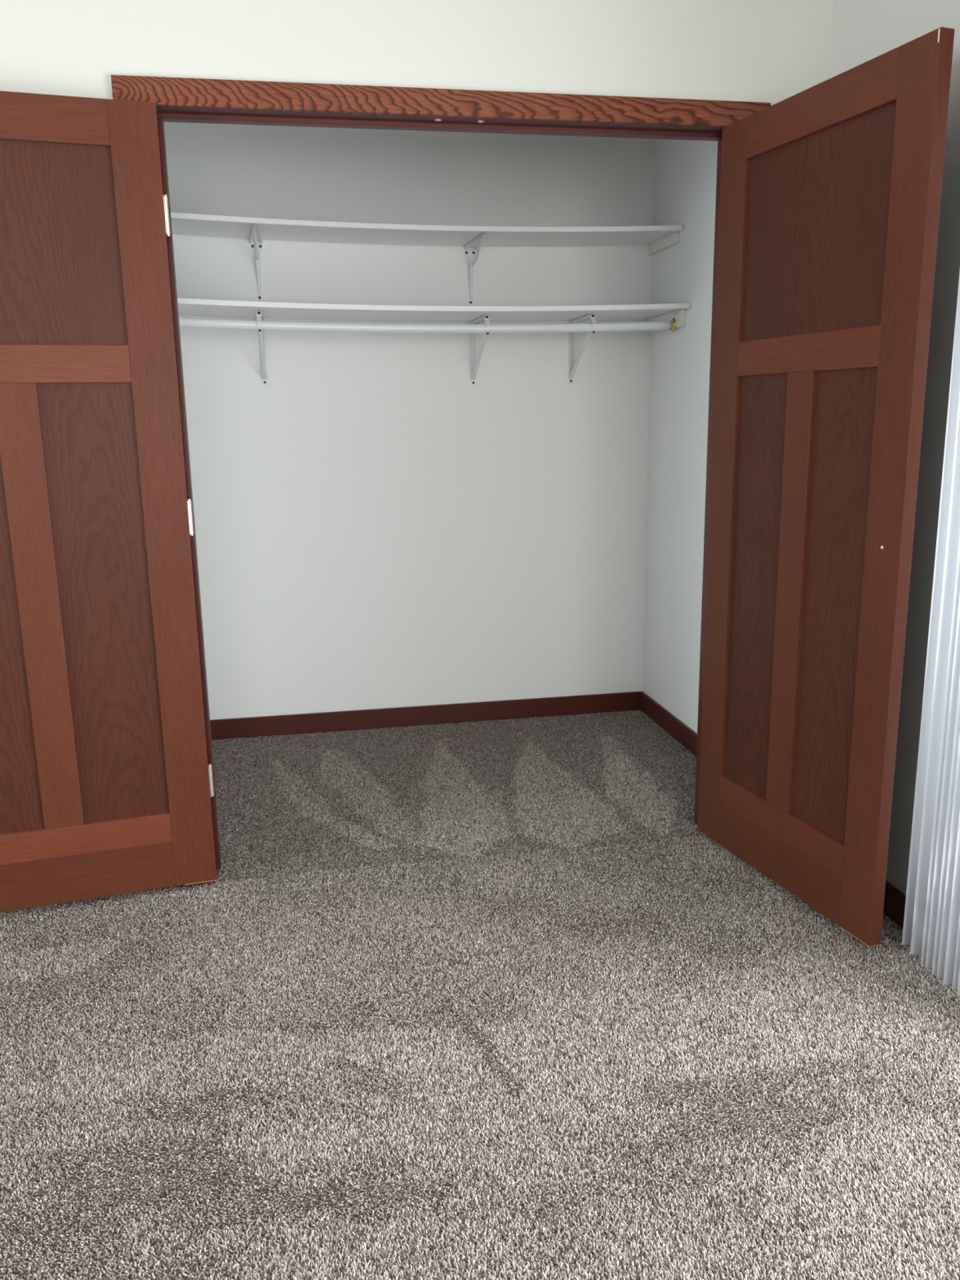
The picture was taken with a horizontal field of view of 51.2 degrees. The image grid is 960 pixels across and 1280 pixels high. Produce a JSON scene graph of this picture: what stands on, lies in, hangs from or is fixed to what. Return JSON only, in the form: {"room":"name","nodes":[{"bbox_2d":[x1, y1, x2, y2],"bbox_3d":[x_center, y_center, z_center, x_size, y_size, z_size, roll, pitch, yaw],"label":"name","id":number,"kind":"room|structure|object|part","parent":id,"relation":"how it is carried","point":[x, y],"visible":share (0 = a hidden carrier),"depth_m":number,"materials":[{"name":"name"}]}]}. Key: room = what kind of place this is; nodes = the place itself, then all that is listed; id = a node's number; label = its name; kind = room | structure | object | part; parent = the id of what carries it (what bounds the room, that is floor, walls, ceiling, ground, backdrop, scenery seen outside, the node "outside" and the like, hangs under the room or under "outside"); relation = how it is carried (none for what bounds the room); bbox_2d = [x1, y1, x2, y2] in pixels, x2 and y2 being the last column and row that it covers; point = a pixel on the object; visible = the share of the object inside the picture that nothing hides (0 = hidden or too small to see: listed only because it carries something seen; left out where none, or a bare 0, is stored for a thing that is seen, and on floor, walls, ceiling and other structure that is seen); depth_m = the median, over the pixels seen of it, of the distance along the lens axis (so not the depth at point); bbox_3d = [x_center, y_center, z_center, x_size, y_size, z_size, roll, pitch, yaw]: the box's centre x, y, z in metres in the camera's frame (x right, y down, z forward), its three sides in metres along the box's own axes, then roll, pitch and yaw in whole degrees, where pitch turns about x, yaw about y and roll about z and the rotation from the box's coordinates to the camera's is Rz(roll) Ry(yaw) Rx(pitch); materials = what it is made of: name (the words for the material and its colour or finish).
{"room":"bedroom","nodes":[
{"label":"bedroom","id":0,"kind":"room"},
{"bbox_2d":[163,121,654,719],"bbox_3d":[-0.361,-0.871,4.128,2.176,2.532,0.100,-3,13,-10],"label":"wall","id":1,"kind":"structure","parent":0,"point":[376,526],"depth_m":4.10,"materials":[{"name":"white paint"}]},
{"bbox_2d":[249,224,262,300],"bbox_3d":[-0.824,-1.387,3.702,0.051,0.221,0.330,-3,13,-10],"label":"shelf bracket","id":2,"kind":"object","parent":1,"relation":"attached to","point":[255,240],"visible":1,"depth_m":3.83,"materials":[{"name":"white metal"}]},
{"bbox_3d":[-0.854,-1.422,3.857,0.042,0.221,0.002,-3,13,-10],"label":"wall plate","id":3,"kind":"part","parent":2,"relation":"part of","materials":[{"name":"white metal"}]},
{"bbox_3d":[-0.825,-1.488,3.678,0.051,0.013,0.326,-3,13,-10],"label":"arm","id":4,"kind":"part","parent":2,"relation":"part of","materials":[{"name":"white metal"}]},
{"bbox_2d":[256,311,267,385],"bbox_3d":[-0.819,-1.090,3.766,0.025,0.251,0.332,-3,13,-10],"label":"shelf bracket","id":5,"kind":"object","parent":1,"relation":"attached to","point":[260,318],"visible":1,"depth_m":3.77,"materials":[{"name":"white metal"}]},
{"bbox_2d":[178,317,673,333],"bbox_3d":[-0.253,-1.166,3.706,2.029,0.063,0.033,-3,13,-10],"label":"closet rod","id":6,"kind":"object","parent":5,"relation":"attached to","point":[184,322],"visible":0.9,"depth_m":3.70,"materials":[{"name":"white metal"}]},
{"bbox_2d":[209,691,640,740],"bbox_3d":[-0.290,0.331,4.352,2.063,0.086,0.012,-3,13,-10],"label":"baseboard","id":7,"kind":"structure","parent":1,"relation":"attached to","point":[268,726],"depth_m":4.35,"materials":[{"name":"brown wood"}]},
{"bbox_2d":[170,212,683,246],"bbox_3d":[-0.282,-1.538,3.764,2.068,0.056,0.340,-3,13,-10],"label":"closet shelf","id":8,"kind":"object","parent":1,"relation":"attached to","point":[182,224],"visible":0.86,"depth_m":3.72,"materials":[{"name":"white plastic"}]},
{"bbox_2d":[177,297,689,321],"bbox_3d":[-0.269,-1.246,3.784,2.068,0.051,0.432,-3,13,-10],"label":"closet shelf","id":9,"kind":"object","parent":1,"relation":"attached to","point":[188,307],"visible":0.89,"depth_m":3.70,"materials":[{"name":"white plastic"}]},
{"bbox_2d":[463,232,487,305],"bbox_3d":[-0.009,-1.419,3.851,0.051,0.220,0.330,-3,13,-10],"label":"shelf bracket","id":10,"kind":"object","parent":1,"relation":"attached to","point":[471,256],"visible":1,"depth_m":3.98,"materials":[{"name":"white metal"}]},
{"bbox_3d":[-0.039,-1.454,4.006,0.042,0.220,0.002,-3,13,-10],"label":"wall plate","id":11,"kind":"part","parent":10,"relation":"part of","materials":[{"name":"white metal"}]},
{"bbox_3d":[-0.010,-1.519,3.826,0.051,0.013,0.326,-3,13,-10],"label":"arm","id":12,"kind":"part","parent":10,"relation":"part of","materials":[{"name":"white metal"}]},
{"bbox_2d":[470,315,490,386],"bbox_3d":[0.001,-1.125,3.915,0.025,0.248,0.332,-3,13,-10],"label":"shelf bracket","id":13,"kind":"object","parent":1,"relation":"attached to","point":[474,366],"visible":0.98,"depth_m":3.98,"materials":[{"name":"white metal"}]},
{"bbox_3d":[-0.003,-1.242,3.900,0.018,0.013,0.305,-3,13,-10],"label":"arm","id":14,"kind":"part","parent":13,"relation":"part of","materials":[{"name":"white metal"}]},
{"bbox_2d":[568,314,596,383],"bbox_3d":[0.406,-1.151,3.986,0.025,0.250,0.332,-3,13,-10],"label":"shelf bracket","id":15,"kind":"object","parent":1,"relation":"attached to","point":[572,369],"visible":1,"depth_m":4.05,"materials":[{"name":"white metal"}]},
{"bbox_3d":[0.402,-1.269,3.972,0.018,0.013,0.305,-3,13,-10],"label":"arm","id":16,"kind":"part","parent":15,"relation":"part of","materials":[{"name":"white metal"}]},
{"bbox_2d":[0,0,833,885],"bbox_3d":[-1.486,-0.502,2.572,4.976,2.532,0.115,-3,13,-10],"label":"wall","id":17,"kind":"structure","parent":0,"point":[772,51],"depth_m":2.55,"materials":[{"name":"grey paint"}]},
{"bbox_2d":[0,90,217,912],"bbox_3d":[-1.132,-0.277,2.546,0.779,2.032,0.046,-5,13,-18],"label":"door","id":18,"kind":"structure","parent":17,"relation":"in","point":[107,788],"depth_m":2.57,"materials":[{"name":"brown wood"}]},
{"bbox_3d":[-1.284,-0.051,2.539,0.222,1.160,0.013,-5,13,-18],"label":"panel","id":19,"kind":"part","parent":18,"relation":"part of","materials":[{"name":"brown wood"}]},
{"bbox_3d":[-1.150,-1.217,2.327,0.543,0.102,0.035,-5,13,-18],"label":"rail","id":20,"kind":"part","parent":18,"relation":"part of","materials":[{"name":"brown wood"}]},
{"bbox_3d":[-1.146,-0.943,2.389,0.543,0.460,0.013,-5,13,-18],"label":"panel","id":21,"kind":"part","parent":18,"relation":"part of","materials":[{"name":"brown wood"}]},
{"bbox_3d":[-1.142,-0.674,2.450,0.543,0.090,0.035,-5,13,-18],"label":"rail","id":22,"kind":"part","parent":18,"relation":"part of","materials":[{"name":"brown wood"}]},
{"bbox_3d":[-1.122,0.607,2.740,0.543,0.218,0.035,-5,13,-18],"label":"rail","id":23,"kind":"part","parent":18,"relation":"part of","materials":[{"name":"brown wood"}]},
{"bbox_3d":[-0.980,-0.078,2.636,0.222,1.160,0.013,-5,13,-18],"label":"panel","id":24,"kind":"part","parent":18,"relation":"part of","materials":[{"name":"brown wood"}]},
{"bbox_2d":[142,884,182,891],"bbox_3d":[-2.382,0.755,2.615,3.093,0.086,0.013,-3,13,-10],"label":"baseboard","id":25,"kind":"structure","parent":17,"relation":"attached to","point":[180,886],"depth_m":2.88,"materials":[{"name":"brown wood"}]},
{"bbox_2d":[111,75,770,888],"bbox_3d":[-0.047,-0.384,2.865,1.708,2.131,0.132,-3,13,-10],"label":"door frame","id":26,"kind":"structure","parent":17,"relation":"attached to","point":[165,91],"depth_m":2.61,"materials":[{"name":"brown wood"}]},
{"bbox_2d":[697,26,954,946],"bbox_3d":[0.822,-0.319,2.596,0.048,2.032,0.779,-6,14,-20],"label":"door","id":27,"kind":"structure","parent":17,"relation":"in","point":[830,192],"depth_m":2.49,"materials":[{"name":"brown wood"}]},
{"bbox_3d":[0.768,-0.138,2.784,0.013,1.160,0.222,-6,14,-20],"label":"panel","id":28,"kind":"part","parent":27,"relation":"part of","materials":[{"name":"brown wood"}]},
{"bbox_3d":[0.834,0.566,2.789,0.035,0.218,0.543,-6,14,-20],"label":"rail","id":29,"kind":"part","parent":27,"relation":"part of","materials":[{"name":"brown wood"}]},
{"bbox_3d":[0.815,-0.715,2.499,0.035,0.090,0.543,-6,14,-20],"label":"rail","id":30,"kind":"part","parent":27,"relation":"part of","materials":[{"name":"brown wood"}]},
{"bbox_3d":[0.811,-0.983,2.439,0.013,0.460,0.543,-6,14,-20],"label":"panel","id":31,"kind":"part","parent":27,"relation":"part of","materials":[{"name":"brown wood"}]},
{"bbox_3d":[0.807,-1.258,2.377,0.035,0.102,0.543,-6,14,-20],"label":"rail","id":32,"kind":"part","parent":27,"relation":"part of","materials":[{"name":"brown wood"}]},
{"bbox_3d":[0.880,-0.073,2.491,0.013,1.160,0.222,-6,14,-20],"label":"panel","id":33,"kind":"part","parent":27,"relation":"part of","materials":[{"name":"brown wood"}]},
{"bbox_2d":[0,710,959,1279],"bbox_3d":[-0.962,1.342,0.352,5.226,0.100,8.073,-3,13,-10],"label":"floor","id":34,"kind":"structure","parent":0,"point":[224,1175],"depth_m":1.93,"materials":[{"name":"grey carpet"}]},
{"bbox_2d":[0,709,959,1279],"bbox_3d":[-0.368,0.731,2.765,2.828,0.012,3.168,-3,13,-10],"label":"carpet","id":35,"kind":"object","parent":34,"relation":"on","point":[639,796],"visible":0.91,"depth_m":2.17,"materials":[{"name":"grey carpet"}]},
{"bbox_2d":[642,0,959,895],"bbox_3d":[1.499,-0.091,0.555,0.140,2.532,7.973,-3,13,-10],"label":"wall","id":36,"kind":"structure","parent":0,"point":[685,171],"depth_m":3.68,"materials":[{"name":"white paint"}]},
{"bbox_2d":[648,232,679,255],"bbox_3d":[0.726,-1.568,3.972,0.019,0.039,0.297,-3,13,-10],"label":"cleat","id":37,"kind":"object","parent":36,"relation":"attached to","point":[673,239],"visible":1,"depth_m":3.94,"materials":[{"name":"white wood"}]},
{"bbox_2d":[646,309,685,333],"bbox_3d":[0.738,-1.265,3.995,0.019,0.061,0.387,-3,13,-10],"label":"cleat","id":38,"kind":"object","parent":36,"relation":"attached to","point":[679,315],"visible":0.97,"depth_m":3.90,"materials":[{"name":"white wood"}]},
{"bbox_2d":[669,317,675,332],"bbox_3d":[0.745,-1.220,3.885,0.012,0.054,0.054,-3,13,-10],"label":"socket","id":39,"kind":"object","parent":38,"relation":"attached to","point":[673,326],"visible":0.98,"depth_m":3.87,"materials":[{"name":"gold metal"}]},
{"bbox_2d":[640,691,697,755],"bbox_3d":[0.845,0.407,3.936,0.013,0.086,1.258,-3,13,-10],"label":"baseboard","id":40,"kind":"structure","parent":36,"relation":"attached to","point":[683,734],"depth_m":4.18,"materials":[{"name":"brown wood"}]},
{"bbox_2d":[883,880,906,928],"bbox_3d":[1.052,0.650,2.853,0.013,0.086,0.769,-3,13,-10],"label":"baseboard","id":41,"kind":"structure","parent":36,"relation":"attached to","point":[894,899],"depth_m":2.63,"materials":[{"name":"brown wood"}]},
{"bbox_2d":[902,271,959,995],"bbox_3d":[1.255,-0.062,1.232,0.106,2.120,2.250,-3,13,-10],"label":"vertical blind","id":42,"kind":"object","parent":36,"relation":"attached to","point":[931,919],"visible":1,"depth_m":2.27,"materials":[{"name":"white plastic"}]}
]}

